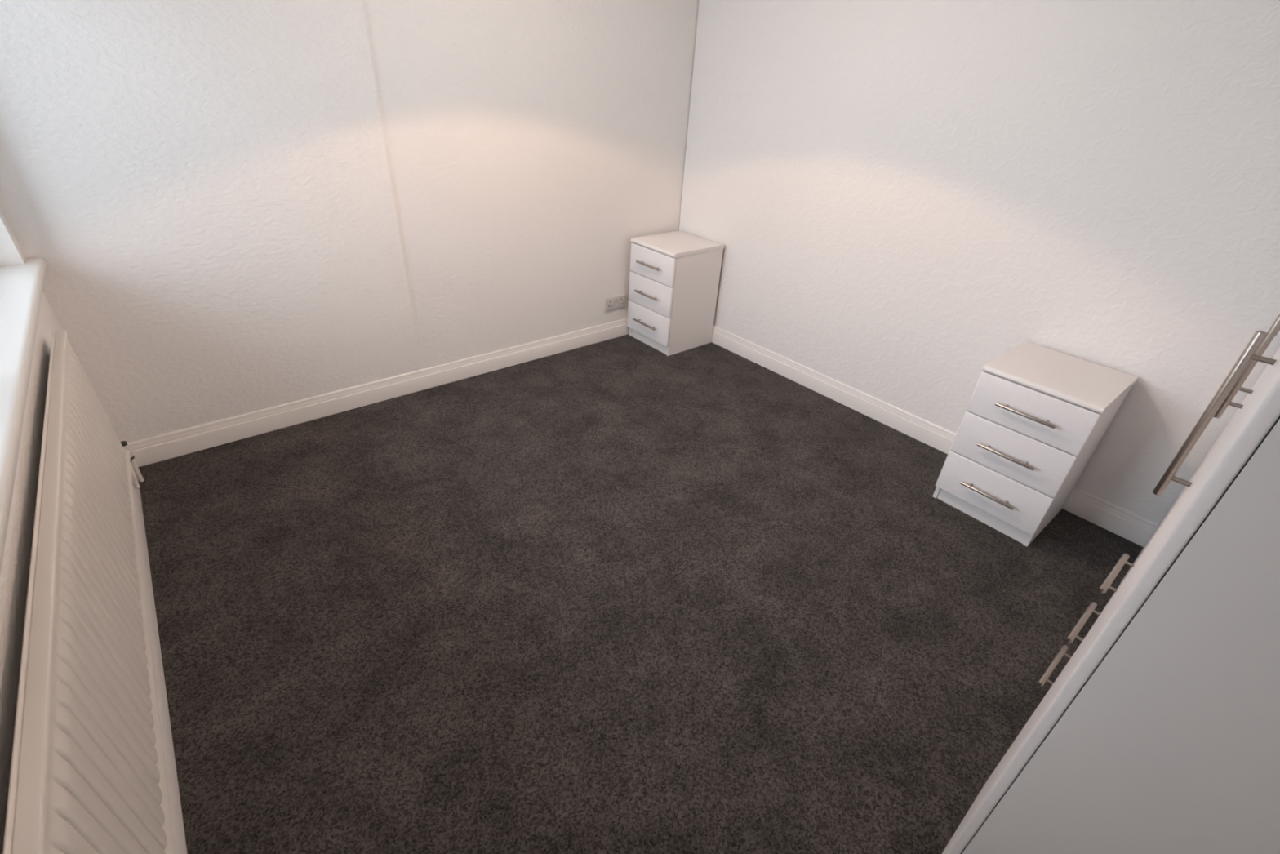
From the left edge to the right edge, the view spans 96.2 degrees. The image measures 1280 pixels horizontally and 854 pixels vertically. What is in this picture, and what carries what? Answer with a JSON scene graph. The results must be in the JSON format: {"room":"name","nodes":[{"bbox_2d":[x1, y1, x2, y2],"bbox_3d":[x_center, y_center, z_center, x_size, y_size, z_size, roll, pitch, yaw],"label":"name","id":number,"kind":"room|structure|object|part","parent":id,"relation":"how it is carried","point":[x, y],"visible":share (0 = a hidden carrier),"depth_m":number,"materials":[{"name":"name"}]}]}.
{"room":"bedroom","nodes":[
{"label":"bedroom","id":0,"kind":"room"},
{"bbox_2d":[0,208,62,853],"bbox_3d":[-1.150,-0.048,0.669,0.220,2.550,3.720,-21,39,-34],"label":"wall","id":1,"kind":"structure","parent":0,"point":[15,572],"depth_m":1.17,"materials":[{"name":"white paint"}]},
{"bbox_2d":[0,257,46,576],"bbox_3d":[-1.607,-0.622,1.064,0.247,1.239,2.126,-21,39,-34],"label":"windowsill","id":2,"kind":"structure","parent":1,"relation":"in","point":[21,286],"depth_m":1.47,"materials":[{"name":"white paint"}]},
{"bbox_2d":[2,329,175,853],"bbox_3d":[-1.351,0.465,1.481,0.067,0.802,2.594,-21,39,-34],"label":"radiator","id":3,"kind":"object","parent":1,"relation":"attached to","point":[88,775],"visible":1,"depth_m":1.12,"materials":[{"name":"white metal"}]},
{"bbox_3d":[-1.970,-0.107,2.063,0.028,0.487,0.002,-21,39,-34],"label":"panel","id":4,"kind":"part","parent":3,"relation":"part of","materials":[{"name":"white metal"}]},
{"bbox_3d":[-1.261,0.603,1.470,0.022,0.004,2.275,-21,39,-34],"label":"rail","id":5,"kind":"part","parent":3,"relation":"part of","materials":[{"name":"white metal"}]},
{"bbox_2d":[133,471,186,853],"bbox_3d":[-1.125,0.947,1.375,0.020,0.120,3.680,-21,39,-34],"label":"baseboard","id":6,"kind":"structure","parent":1,"relation":"attached to","point":[180,841],"depth_m":1.65,"materials":[{"name":"white paint"}]},
{"bbox_2d":[0,0,698,443],"bbox_3d":[-1.059,-1.411,2.871,3.740,2.550,0.140,-22,40,-35],"label":"wall","id":7,"kind":"structure","parent":0,"point":[231,208],"depth_m":2.63,"materials":[{"name":"white paint"}]},
{"bbox_2d":[127,318,629,466],"bbox_3d":[-1.015,-0.370,3.506,3.299,0.120,0.018,-22,40,-35],"label":"baseboard","id":8,"kind":"structure","parent":7,"relation":"attached to","point":[158,448],"depth_m":3.10,"materials":[{"name":"white paint"}]},
{"bbox_2d":[604,294,625,311],"bbox_3d":[-0.173,-0.871,4.020,0.166,0.087,0.024,-22,40,-35],"label":"power socket","id":9,"kind":"object","parent":7,"relation":"attached to","point":[615,302],"visible":1,"depth_m":4.01,"materials":[{"name":"grey plastic"}]},
{"bbox_2d":[137,333,1143,853],"bbox_3d":[0.104,0.561,2.353,3.740,0.120,4.000,-22,40,-35],"label":"floor","id":10,"kind":"structure","parent":0,"point":[620,594],"depth_m":2.03,"materials":[{"name":"grey carpet"}]},
{"bbox_2d":[626,231,724,355],"bbox_3d":[0.218,-0.931,3.988,0.489,0.700,0.432,-22,40,-35],"label":"chest","id":11,"kind":"object","parent":10,"relation":"on","point":[674,277],"visible":1,"depth_m":3.84,"materials":[{"name":"white wood"}]},
{"bbox_3d":[0.035,-0.711,3.955,0.038,0.014,0.222,-22,40,-35],"label":"handle","id":12,"kind":"part","parent":11,"relation":"part of","materials":[{"name":"silver metal"}]},
{"bbox_3d":[0.046,-0.885,3.846,0.038,0.014,0.222,-22,40,-35],"label":"handle","id":13,"kind":"part","parent":11,"relation":"part of","materials":[{"name":"silver metal"}]},
{"bbox_3d":[0.057,-1.053,3.742,0.038,0.014,0.222,-22,40,-35],"label":"handle","id":14,"kind":"part","parent":11,"relation":"part of","materials":[{"name":"silver metal"}]},
{"bbox_3d":[0.056,-0.721,3.969,0.018,0.202,0.429,-22,40,-35],"label":"drawer","id":15,"kind":"part","parent":11,"relation":"part of","materials":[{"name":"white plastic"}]},
{"bbox_3d":[0.067,-0.895,3.861,0.018,0.202,0.429,-22,40,-35],"label":"drawer","id":16,"kind":"part","parent":11,"relation":"part of","materials":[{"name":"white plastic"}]},
{"bbox_3d":[0.078,-1.063,3.756,0.018,0.188,0.429,-22,40,-35],"label":"drawer","id":17,"kind":"part","parent":11,"relation":"part of","materials":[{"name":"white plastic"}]},
{"bbox_3d":[0.367,-0.840,3.882,0.426,0.674,0.018,-22,40,-35],"label":"panel","id":18,"kind":"part","parent":11,"relation":"part of","materials":[{"name":"white wood"}]},
{"bbox_3d":[0.406,-1.049,4.098,0.004,0.535,0.420,-22,40,-35],"label":"panel","id":19,"kind":"part","parent":11,"relation":"part of","materials":[{"name":"white wood"}]},
{"bbox_2d":[933,341,1137,546],"bbox_3d":[1.695,0.072,2.529,0.489,0.700,0.432,-22,40,-35],"label":"chest","id":20,"kind":"object","parent":10,"relation":"on","point":[1035,416],"visible":1,"depth_m":2.37,"materials":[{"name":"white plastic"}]},
{"bbox_3d":[1.585,-0.014,2.679,0.426,0.674,0.018,-22,40,-35],"label":"panel","id":21,"kind":"part","parent":20,"relation":"part of","materials":[{"name":"white wood"}]},
{"bbox_3d":[1.512,0.292,2.495,0.038,0.014,0.222,-22,40,-35],"label":"handle","id":22,"kind":"part","parent":20,"relation":"part of","materials":[{"name":"silver metal"}]},
{"bbox_3d":[1.533,0.282,2.510,0.018,0.202,0.429,-22,40,-35],"label":"drawer","id":23,"kind":"part","parent":20,"relation":"part of","materials":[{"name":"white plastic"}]},
{"bbox_3d":[1.524,0.118,2.387,0.038,0.014,0.222,-22,40,-35],"label":"handle","id":24,"kind":"part","parent":20,"relation":"part of","materials":[{"name":"silver metal"}]},
{"bbox_3d":[1.545,0.108,2.401,0.018,0.202,0.429,-22,40,-35],"label":"drawer","id":25,"kind":"part","parent":20,"relation":"part of","materials":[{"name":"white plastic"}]},
{"bbox_3d":[1.535,-0.051,2.283,0.038,0.014,0.222,-22,40,-35],"label":"handle","id":26,"kind":"part","parent":20,"relation":"part of","materials":[{"name":"silver metal"}]},
{"bbox_3d":[1.556,-0.060,2.297,0.018,0.188,0.429,-22,40,-35],"label":"drawer","id":27,"kind":"part","parent":20,"relation":"part of","materials":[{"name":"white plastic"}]},
{"bbox_3d":[1.845,0.163,2.423,0.426,0.674,0.018,-22,40,-35],"label":"panel","id":28,"kind":"part","parent":20,"relation":"part of","materials":[{"name":"white wood"}]},
{"bbox_2d":[942,313,1279,853],"bbox_3d":[1.640,0.080,1.215,2.045,2.060,0.649,-21,39,-34],"label":"wardrobe","id":29,"kind":"object","parent":10,"relation":"on","point":[1160,732],"visible":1,"depth_m":0.80,"materials":[{"name":"white wood"}]},
{"bbox_3d":[1.276,0.735,1.755,0.215,0.015,0.037,-21,39,-34],"label":"handle","id":30,"kind":"part","parent":29,"relation":"part of","materials":[{"name":"silver metal"}]},
{"bbox_3d":[1.285,0.568,1.653,0.215,0.015,0.037,-21,39,-34],"label":"handle","id":31,"kind":"part","parent":29,"relation":"part of","materials":[{"name":"silver metal"}]},
{"bbox_3d":[1.295,0.400,1.550,0.215,0.015,0.037,-21,39,-34],"label":"handle","id":32,"kind":"part","parent":29,"relation":"part of","materials":[{"name":"silver metal"}]},
{"bbox_3d":[1.312,0.415,1.535,0.896,0.193,0.020,-21,39,-34],"label":"drawer","id":33,"kind":"part","parent":29,"relation":"part of","materials":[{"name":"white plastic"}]},
{"bbox_3d":[1.837,-0.210,1.639,0.398,1.988,0.020,-21,39,-34],"label":"door","id":34,"kind":"part","parent":29,"relation":"part of","materials":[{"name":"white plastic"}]},
{"bbox_3d":[2.123,-0.292,1.869,0.341,2.060,0.020,-21,39,-34],"label":"filler panel","id":35,"kind":"part","parent":29,"relation":"part of","materials":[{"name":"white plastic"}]},
{"bbox_3d":[0.916,-0.006,0.913,0.013,0.300,0.039,-22,40,-35],"label":"handle","id":36,"kind":"part","parent":29,"relation":"part of","materials":[{"name":"silver metal"}]},
{"bbox_3d":[1.524,-0.334,1.246,0.446,1.398,0.020,-21,39,-34],"label":"door","id":37,"kind":"part","parent":29,"relation":"part of","materials":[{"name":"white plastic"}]},
{"bbox_3d":[1.280,-0.144,1.174,0.013,0.300,0.039,-21,39,-34],"label":"handle","id":38,"kind":"part","parent":29,"relation":"part of","materials":[{"name":"silver metal"}]},
{"bbox_3d":[1.373,-0.181,1.241,0.013,0.300,0.039,-21,39,-34],"label":"handle","id":39,"kind":"part","parent":29,"relation":"part of","materials":[{"name":"silver metal"}]},
{"bbox_2d":[678,0,1279,524],"bbox_3d":[1.601,-1.086,2.627,0.140,2.550,3.860,-22,40,-35],"label":"wall","id":40,"kind":"structure","parent":0,"point":[900,197],"depth_m":2.53,"materials":[{"name":"white paint"}]},
{"bbox_2d":[711,325,1158,546],"bbox_3d":[1.428,-0.063,3.267,0.018,0.120,3.682,-22,40,-35],"label":"baseboard","id":41,"kind":"structure","parent":40,"relation":"attached to","point":[1131,526],"depth_m":3.24,"materials":[{"name":"white paint"}]}
]}

